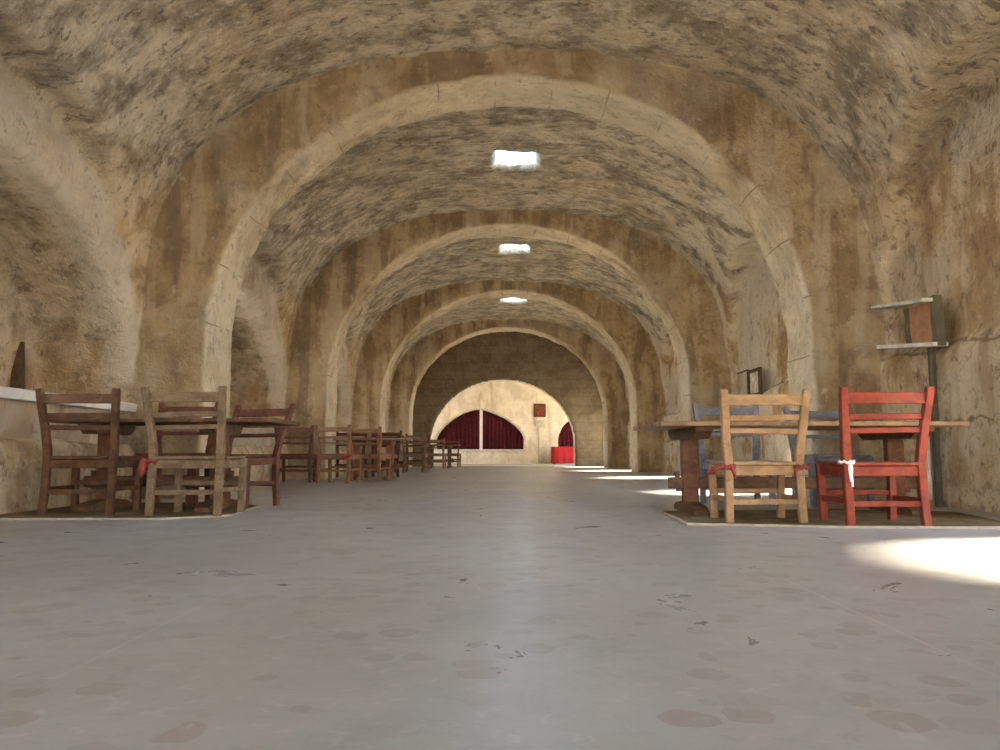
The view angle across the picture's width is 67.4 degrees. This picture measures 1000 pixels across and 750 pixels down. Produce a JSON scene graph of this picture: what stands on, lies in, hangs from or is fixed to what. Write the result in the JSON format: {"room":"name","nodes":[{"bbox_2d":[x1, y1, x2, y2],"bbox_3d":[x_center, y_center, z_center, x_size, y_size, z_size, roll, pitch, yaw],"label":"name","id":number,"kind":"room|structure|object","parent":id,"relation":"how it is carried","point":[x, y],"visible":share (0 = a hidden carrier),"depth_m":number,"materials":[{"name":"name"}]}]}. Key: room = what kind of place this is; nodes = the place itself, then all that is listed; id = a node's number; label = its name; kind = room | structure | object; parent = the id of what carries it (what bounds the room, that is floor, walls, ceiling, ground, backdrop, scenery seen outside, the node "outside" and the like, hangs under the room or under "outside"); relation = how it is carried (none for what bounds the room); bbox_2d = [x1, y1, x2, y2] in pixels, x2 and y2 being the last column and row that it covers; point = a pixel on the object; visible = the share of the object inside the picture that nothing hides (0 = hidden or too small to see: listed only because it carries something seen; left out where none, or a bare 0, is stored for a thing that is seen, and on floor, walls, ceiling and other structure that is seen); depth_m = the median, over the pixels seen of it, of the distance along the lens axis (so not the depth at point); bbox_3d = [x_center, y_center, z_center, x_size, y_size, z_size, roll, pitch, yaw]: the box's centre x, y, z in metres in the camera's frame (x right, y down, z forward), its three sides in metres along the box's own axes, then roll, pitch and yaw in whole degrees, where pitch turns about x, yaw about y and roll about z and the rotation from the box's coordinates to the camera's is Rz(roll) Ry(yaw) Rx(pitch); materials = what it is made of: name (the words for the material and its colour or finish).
{"room":"vaulted cellar restaurant","nodes":[
{"label":"vaulted cellar restaurant","id":0,"kind":"room"},
{"bbox_2d":[0,398,346,448],"bbox_3d":[-4.101,1.095,10.236,1.020,0.880,15.200,0,-6,1],"label":"wall","id":1,"kind":"structure","parent":0,"point":[18,419],"depth_m":6.12,"materials":[{"name":"stone"}]},
{"bbox_2d":[0,386,136,411],"bbox_3d":[-4.129,0.084,5.113,1.034,0.091,4.660,0,-6,1],"label":"trim","id":2,"kind":"structure","parent":1,"relation":"on","point":[19,394],"depth_m":5.82,"materials":[{"name":"stone"}]},
{"bbox_2d":[10,342,24,388],"bbox_3d":[-4.545,-0.038,7.071,0.090,0.567,0.111,0,-6,1],"label":"board","id":3,"kind":"object","parent":2,"relation":"on","point":[17,380],"visible":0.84,"depth_m":7.05,"materials":[{"name":"brown wood"}]},
{"bbox_2d":[351,279,665,471],"bbox_3d":[0.190,0.082,18.299,7.499,4.710,0.970,0,-6,1],"label":"arch","id":4,"kind":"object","parent":1,"relation":"attached to","point":[633,346],"depth_m":18.01,"materials":[{"name":"stone"}]},
{"bbox_2d":[130,47,887,499],"bbox_3d":[0.099,-0.994,7.950,7.476,4.715,0.930,0,-6,1],"label":"arch","id":5,"kind":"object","parent":1,"relation":"attached to","point":[806,220],"depth_m":7.70,"materials":[{"name":"stone"}]},
{"bbox_2d":[285,209,732,479],"bbox_3d":[0.150,-0.461,13.003,7.456,4.703,0.993,0,-6,1],"label":"arch","id":6,"kind":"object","parent":1,"relation":"attached to","point":[689,310],"depth_m":12.76,"materials":[{"name":"stone"}]},
{"bbox_2d":[0,65,393,513],"bbox_3d":[-4.052,0.017,11.241,3.355,3.377,29.607,0,-6,-3],"label":"wall","id":7,"kind":"structure","parent":0,"point":[76,240],"depth_m":7.10,"materials":[{"name":"stone"}]},
{"bbox_2d":[0,464,999,749],"bbox_3d":[-0.248,1.922,14.130,11.800,0.001,34.600,0,-6,1],"label":"floor","id":8,"kind":"structure","parent":0,"point":[463,607],"depth_m":1.98,"materials":[{"name":"grey concrete"}]},
{"bbox_2d":[0,502,258,519],"bbox_3d":[-2.786,1.062,5.928,1.755,0.014,1.758,0,-6,1],"label":"floor mat","id":9,"kind":"object","parent":8,"relation":"on","point":[162,510],"visible":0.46,"depth_m":5.38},
{"bbox_2d":[35,388,142,514],"bbox_3d":[-3.030,0.566,5.579,0.601,0.909,0.519,0,-6,1],"label":"chair","id":10,"kind":"object","parent":9,"relation":"on","point":[113,461],"visible":0.96,"depth_m":5.39,"materials":[{"name":"brown wood"}]},
{"bbox_2d":[49,418,299,511],"bbox_3d":[-2.556,0.709,5.964,1.729,0.700,0.756,0,-6,1],"label":"trestle table","id":11,"kind":"object","parent":9,"relation":"on","point":[234,426],"visible":0.73,"depth_m":5.92,"materials":[{"name":"brown wood"}]},
{"bbox_2d":[132,402,217,504],"bbox_3d":[-2.859,0.675,6.629,0.569,0.910,0.534,0,-6,1],"label":"chair","id":12,"kind":"object","parent":9,"relation":"on","point":[161,408],"visible":0.38,"depth_m":6.78,"materials":[{"name":"brown wood"}]},
{"bbox_2d":[141,386,247,515],"bbox_3d":[-2.200,0.553,5.451,0.611,0.908,0.519,0,-6,5],"label":"chair","id":13,"kind":"object","parent":9,"relation":"on","point":[218,462],"visible":1,"depth_m":5.27,"materials":[{"name":"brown wood"}]},
{"bbox_2d":[138,458,159,476],"bbox_3d":[-2.472,0.652,5.302,0.135,0.136,0.113,0,-6,1],"label":"tie","id":14,"kind":"object","parent":13,"relation":"hanging from","point":[143,465],"visible":0.94,"depth_m":5.26,"materials":[{"name":"red fabric"}]},
{"bbox_2d":[191,403,295,507],"bbox_3d":[-2.217,0.678,6.463,0.644,0.892,0.603,-2,-6,20],"label":"chair","id":15,"kind":"object","parent":9,"relation":"on","point":[253,459],"visible":0.54,"depth_m":6.47,"materials":[{"name":"brown wood"}]},
{"bbox_2d":[274,425,316,482],"bbox_3d":[-3.158,1.224,11.645,0.597,0.879,0.519,0,-6,-3],"label":"chair","id":16,"kind":"object","parent":8,"relation":"on","point":[309,456],"visible":0.84,"depth_m":11.47,"materials":[{"name":"brown wood"}]},
{"bbox_2d":[313,424,360,483],"bbox_3d":[-2.452,1.197,11.386,0.597,0.879,0.519,-1,-6,13],"label":"chair","id":17,"kind":"object","parent":8,"relation":"on","point":[329,457],"visible":0.98,"depth_m":11.22,"materials":[{"name":"brown wood"}]},
{"bbox_2d":[342,454,351,459],"bbox_3d":[-2.276,1.225,11.175,0.144,0.085,0.122,0,-6,1],"label":"tie","id":18,"kind":"object","parent":17,"relation":"attached to","point":[345,455],"visible":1,"depth_m":11.13,"materials":[{"name":"red fabric"}]},
{"bbox_2d":[335,432,366,476],"bbox_3d":[-2.801,1.456,13.879,0.597,0.879,0.519,0,-6,1],"label":"chair","id":19,"kind":"object","parent":8,"relation":"on","point":[337,433],"visible":0.16,"depth_m":14.07,"materials":[{"name":"brown wood"}]},
{"bbox_2d":[350,426,390,480],"bbox_3d":[-2.127,1.287,12.246,0.597,0.879,0.519,-2,-6,15],"label":"chair","id":20,"kind":"object","parent":8,"relation":"on","point":[378,456],"visible":0.77,"depth_m":12.07,"materials":[{"name":"brown wood"}]},
{"bbox_2d":[333,438,411,479],"bbox_3d":[-2.194,1.444,12.922,1.267,0.700,0.656,0,-6,1],"label":"trestle table","id":21,"kind":"object","parent":8,"relation":"on","point":[389,442],"visible":0.61,"depth_m":12.89,"materials":[{"name":"brown wood"}]},
{"bbox_2d":[364,430,401,477],"bbox_3d":[-2.175,1.461,13.924,0.597,0.879,0.519,-1,-6,9],"label":"chair","id":22,"kind":"object","parent":8,"relation":"on","point":[399,434],"visible":0.45,"depth_m":14.08,"materials":[{"name":"brown wood"}]},
{"bbox_2d":[374,436,398,471],"bbox_3d":[-2.694,1.865,17.806,0.597,0.879,0.519,1,-6,-7],"label":"chair","id":23,"kind":"object","parent":8,"relation":"on","point":[374,436],"visible":0.21,"depth_m":17.61,"materials":[{"name":"brown wood"}]},
{"bbox_2d":[402,435,427,472],"bbox_3d":[-1.992,1.844,17.601,0.597,0.879,0.519,0,-6,1],"label":"chair","id":24,"kind":"object","parent":8,"relation":"on","point":[405,455],"visible":0.97,"depth_m":17.42,"materials":[{"name":"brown wood"}]},
{"bbox_2d":[393,442,439,471],"bbox_3d":[-2.201,1.990,18.265,1.405,0.721,0.796,0,-6,1],"label":"trestle table","id":25,"kind":"object","parent":8,"relation":"on","point":[427,444],"visible":0.31,"depth_m":18.23,"materials":[{"name":"brown wood"}]},
{"bbox_2d":[405,434,430,470],"bbox_3d":[-2.116,1.957,19.034,0.644,0.949,0.561,0,-6,1],"label":"chair","id":26,"kind":"object","parent":8,"relation":"on","point":[428,435],"visible":0.3,"depth_m":19.21,"materials":[{"name":"brown wood"}]},
{"bbox_2d":[427,438,445,468],"bbox_3d":[-1.872,2.299,21.976,0.597,0.879,0.519,0,-6,5],"label":"chair","id":27,"kind":"object","parent":8,"relation":"on","point":[442,454],"visible":0.69,"depth_m":21.79,"materials":[{"name":"beige wood"}]},
{"bbox_2d":[429,445,460,467],"bbox_3d":[-1.811,2.470,22.785,1.211,0.700,0.796,0,-6,1],"label":"trestle table","id":28,"kind":"object","parent":8,"relation":"on","point":[449,459],"visible":0.57,"depth_m":22.75,"materials":[{"name":"brown wood"}]},
{"bbox_2d":[441,440,460,466],"bbox_3d":[-1.554,2.515,24.061,0.597,0.879,0.519,-1,-6,7],"label":"chair","id":29,"kind":"object","parent":8,"relation":"on","point":[457,454],"visible":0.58,"depth_m":23.86,"materials":[{"name":"brown wood"}]},
{"bbox_2d":[692,403,775,506],"bbox_3d":[2.072,0.688,6.627,0.602,0.907,0.519,0,-6,1],"label":"chair","id":30,"kind":"object","parent":8,"relation":"on","point":[697,412],"visible":0.31,"depth_m":6.79,"materials":[{"name":"blue paint"}]},
{"bbox_2d":[782,406,874,506],"bbox_3d":[2.900,0.701,6.617,0.602,0.880,0.520,0,-6,1],"label":"chair","id":31,"kind":"object","parent":8,"relation":"on","point":[811,460],"visible":0.39,"depth_m":6.39,"materials":[{"name":"blue paint"}]},
{"bbox_2d":[661,509,999,528],"bbox_3d":[2.298,0.986,5.195,2.237,0.014,1.427,0,-6,1],"label":"floor mat","id":32,"kind":"object","parent":8,"relation":"on","point":[765,517],"visible":0.84,"depth_m":4.98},
{"bbox_2d":[707,388,810,522],"bbox_3d":[1.686,0.530,4.949,0.570,0.850,0.520,0,-6,2],"label":"chair","id":33,"kind":"object","parent":32,"relation":"on","point":[780,469],"visible":0.98,"depth_m":4.76,"materials":[{"name":"brown wood"}]},
{"bbox_2d":[706,464,736,478],"bbox_3d":[1.412,0.614,4.788,0.184,0.096,0.106,-2,-6,16],"label":"tie","id":34,"kind":"object","parent":33,"relation":"attached to","point":[732,467],"visible":0.99,"depth_m":4.75,"materials":[{"name":"red fabric"}]},
{"bbox_2d":[793,464,808,477],"bbox_3d":[1.909,0.609,4.772,0.113,0.084,0.101,0,-6,1],"label":"tie","id":35,"kind":"object","parent":33,"relation":"attached to","point":[796,467],"visible":0.97,"depth_m":4.73,"materials":[{"name":"red fabric"}]},
{"bbox_2d":[633,421,969,514],"bbox_3d":[2.166,0.699,5.653,2.131,0.656,1.076,0,-6,1],"label":"trestle table","id":36,"kind":"object","parent":32,"relation":"on","point":[688,433],"visible":0.73,"depth_m":5.61,"materials":[{"name":"brown wood"}]},
{"bbox_2d":[815,386,934,525],"bbox_3d":[2.357,0.512,4.763,0.570,0.847,0.519,0,-6,1],"label":"chair","id":37,"kind":"object","parent":32,"relation":"on","point":[918,468],"visible":0.98,"depth_m":4.58,"materials":[{"name":"red paint"}]},
{"bbox_2d":[837,460,854,486],"bbox_3d":[2.122,0.600,4.587,0.102,0.163,0.101,0,-6,1],"label":"cord","id":38,"kind":"object","parent":37,"relation":"attached to","point":[850,463],"visible":1,"depth_m":4.54,"materials":[{"name":"white fabric"}]},
{"bbox_3d":[2.571,3.216,29.902,0.940,0.691,0.700,0,-6,1],"label":"table","id":39,"kind":"object","parent":8,"relation":"on","visible":0},
{"bbox_2d":[551,447,573,462],"bbox_3d":[2.571,3.191,29.905,1.081,0.660,0.822,0,-6,1],"label":"tablecloth","id":40,"kind":"object","parent":39,"relation":"on","point":[558,454],"visible":0.7,"depth_m":29.52,"materials":[{"name":"red fabric"}]},
{"bbox_2d":[0,0,999,369],"bbox_3d":[0.102,-2.270,11.546,7.430,1.958,29.526,0,-6,1],"label":"ceiling","id":41,"kind":"structure","parent":0,"point":[137,86],"depth_m":7.26,"materials":[{"name":"stone"}]},
{"bbox_2d":[496,151,533,159],"bbox_3d":[0.221,-3.198,10.767,0.740,0.020,0.720,0,-6,1],"label":"window","id":42,"kind":"structure","parent":41,"relation":"attached to","point":[500,155],"depth_m":10.86,"materials":[{"name":"white glass"}]},
{"bbox_2d":[503,244,526,246],"bbox_3d":[0.310,-2.715,15.411,0.700,0.020,0.740,0,-6,1],"label":"window","id":43,"kind":"structure","parent":41,"relation":"attached to","point":[509,245],"depth_m":15.57,"materials":[{"name":"white glass"}]},
{"bbox_2d":[432,381,573,463],"bbox_3d":[-0.113,1.488,29.003,11.473,4.133,4.980,0,-6,1],"label":"wall","id":44,"kind":"structure","parent":0,"point":[512,401],"depth_m":30.99,"materials":[{"name":"paint"}]},
{"bbox_2d":[437,410,479,448],"bbox_3d":[-1.751,2.249,31.292,1.830,1.800,0.110,0,-6,1],"label":"curtain","id":45,"kind":"object","parent":44,"relation":"hanging from","point":[465,428],"visible":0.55,"depth_m":31.27,"materials":[{"name":"red fabric"}]},
{"bbox_2d":[436,449,522,450],"bbox_3d":[-0.832,3.116,31.030,3.570,0.080,0.490,0,-6,1],"label":"trim","id":46,"kind":"structure","parent":44,"relation":"attached to","point":[436,449],"depth_m":30.79,"materials":[{"name":"stone"}]},
{"bbox_2d":[480,410,482,448],"bbox_3d":[-0.783,2.272,31.077,0.120,1.690,0.070,0,-6,1],"label":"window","id":47,"kind":"structure","parent":44,"relation":"in","point":[481,411],"depth_m":31.05,"materials":[{"name":"white paint"}]},
{"bbox_2d":[483,411,523,448],"bbox_3d":[0.139,2.247,31.272,1.790,1.800,0.110,0,-6,1],"label":"curtain","id":48,"kind":"object","parent":44,"relation":"hanging from","point":[498,433],"visible":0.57,"depth_m":31.25,"materials":[{"name":"red fabric"}]},
{"bbox_2d":[434,465,574,465],"bbox_3d":[0.111,3.164,26.198,4.980,0.065,0.470,0,-6,1],"label":"trim","id":49,"kind":"structure","parent":44,"relation":"attached to","point":[434,465],"depth_m":25.96,"materials":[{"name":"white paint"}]},
{"bbox_2d":[538,427,539,463],"bbox_3d":[1.605,2.892,30.801,0.060,1.480,0.050,0,-6,1],"label":"conduit","id":50,"kind":"object","parent":44,"relation":"attached to","point":[539,427],"visible":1,"depth_m":30.77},
{"bbox_2d":[535,420,543,425],"bbox_3d":[1.640,1.984,30.920,0.380,0.250,0.030,0,-6,1],"label":"wall plaque","id":51,"kind":"object","parent":44,"relation":"attached to","point":[537,422],"visible":1,"depth_m":30.92,"materials":[{"name":"paper"}]},
{"bbox_2d":[536,421,543,424],"bbox_3d":[1.640,1.985,30.926,0.320,0.190,0.010,0,-6,1],"label":"print","id":52,"kind":"object","parent":51,"relation":"on","point":[537,422],"depth_m":30.92,"materials":[{"name":"paper"}]},
{"bbox_2d":[534,404,545,416],"bbox_3d":[1.640,1.461,30.964,0.500,0.540,0.050,0,-6,1],"label":"framed picture","id":53,"kind":"object","parent":44,"relation":"attached to","point":[539,409],"visible":1,"depth_m":30.96,"materials":[{"name":"brown wood"}]},
{"bbox_2d":[535,405,543,414],"bbox_3d":[1.640,1.462,30.980,0.380,0.420,0.010,0,-6,1],"label":"print","id":54,"kind":"object","parent":53,"relation":"on","point":[539,409],"depth_m":30.98},
{"bbox_2d":[558,422,572,446],"bbox_3d":[3.384,2.417,31.219,2.100,1.450,0.110,0,-6,1],"label":"curtain","id":55,"kind":"object","parent":44,"relation":"hanging from","point":[565,439],"visible":0.15,"depth_m":31.21,"materials":[{"name":"red fabric"}]},
{"bbox_2d":[412,331,603,465],"bbox_3d":[0.268,0.799,26.341,7.364,4.945,0.563,0,-6,1],"label":"wall","id":56,"kind":"structure","parent":0,"point":[543,364],"depth_m":26.23,"materials":[{"name":"stone"}]},
{"bbox_2d":[623,52,999,513],"bbox_3d":[3.837,-0.078,11.197,2.447,3.559,29.602,0,-6,5],"label":"wall","id":57,"kind":"structure","parent":0,"point":[936,230],"depth_m":6.40,"materials":[{"name":"stone"}]},
{"bbox_2d":[386,318,629,467],"bbox_3d":[0.248,0.503,23.564,7.502,4.958,0.966,0,-6,1],"label":"trim","id":58,"kind":"structure","parent":57,"relation":"attached to","point":[606,371],"depth_m":23.28,"materials":[{"name":"stone"}]},
{"bbox_2d":[747,367,762,394],"bbox_3d":[3.711,0.112,10.938,0.050,0.400,0.540,0,-6,1],"label":"framed picture","id":59,"kind":"object","parent":57,"relation":"attached to","point":[754,376],"visible":0.77,"depth_m":10.93,"materials":[{"name":"brown wood"}]},
{"bbox_2d":[750,371,757,393],"bbox_3d":[3.727,0.112,10.938,0.010,0.310,0.450,0,-6,1],"label":"print","id":60,"kind":"object","parent":59,"relation":"on","point":[753,374],"depth_m":10.97},
{"bbox_2d":[871,294,947,348],"bbox_3d":[3.640,-0.453,6.726,0.176,0.537,1.043,0,-6,3],"label":"shelf","id":61,"kind":"object","parent":57,"relation":"attached to","point":[924,322],"visible":1,"depth_m":6.49,"materials":[{"name":"brown wood"}]},
{"bbox_2d":[926,436,933,499],"bbox_3d":[3.669,0.718,6.421,0.047,0.701,0.055,0,-6,1],"label":"conduit","id":62,"kind":"object","parent":57,"relation":"attached to","point":[929,451],"visible":0.52,"depth_m":6.39,"materials":[{"name":"metal"}]},
{"bbox_2d":[927,347,942,506],"bbox_3d":[3.674,0.437,6.330,0.063,1.342,0.095,0,-6,1],"label":"conduit","id":63,"kind":"object","parent":57,"relation":"attached to","point":[936,453],"visible":0.88,"depth_m":6.30,"materials":[{"name":"metal"}]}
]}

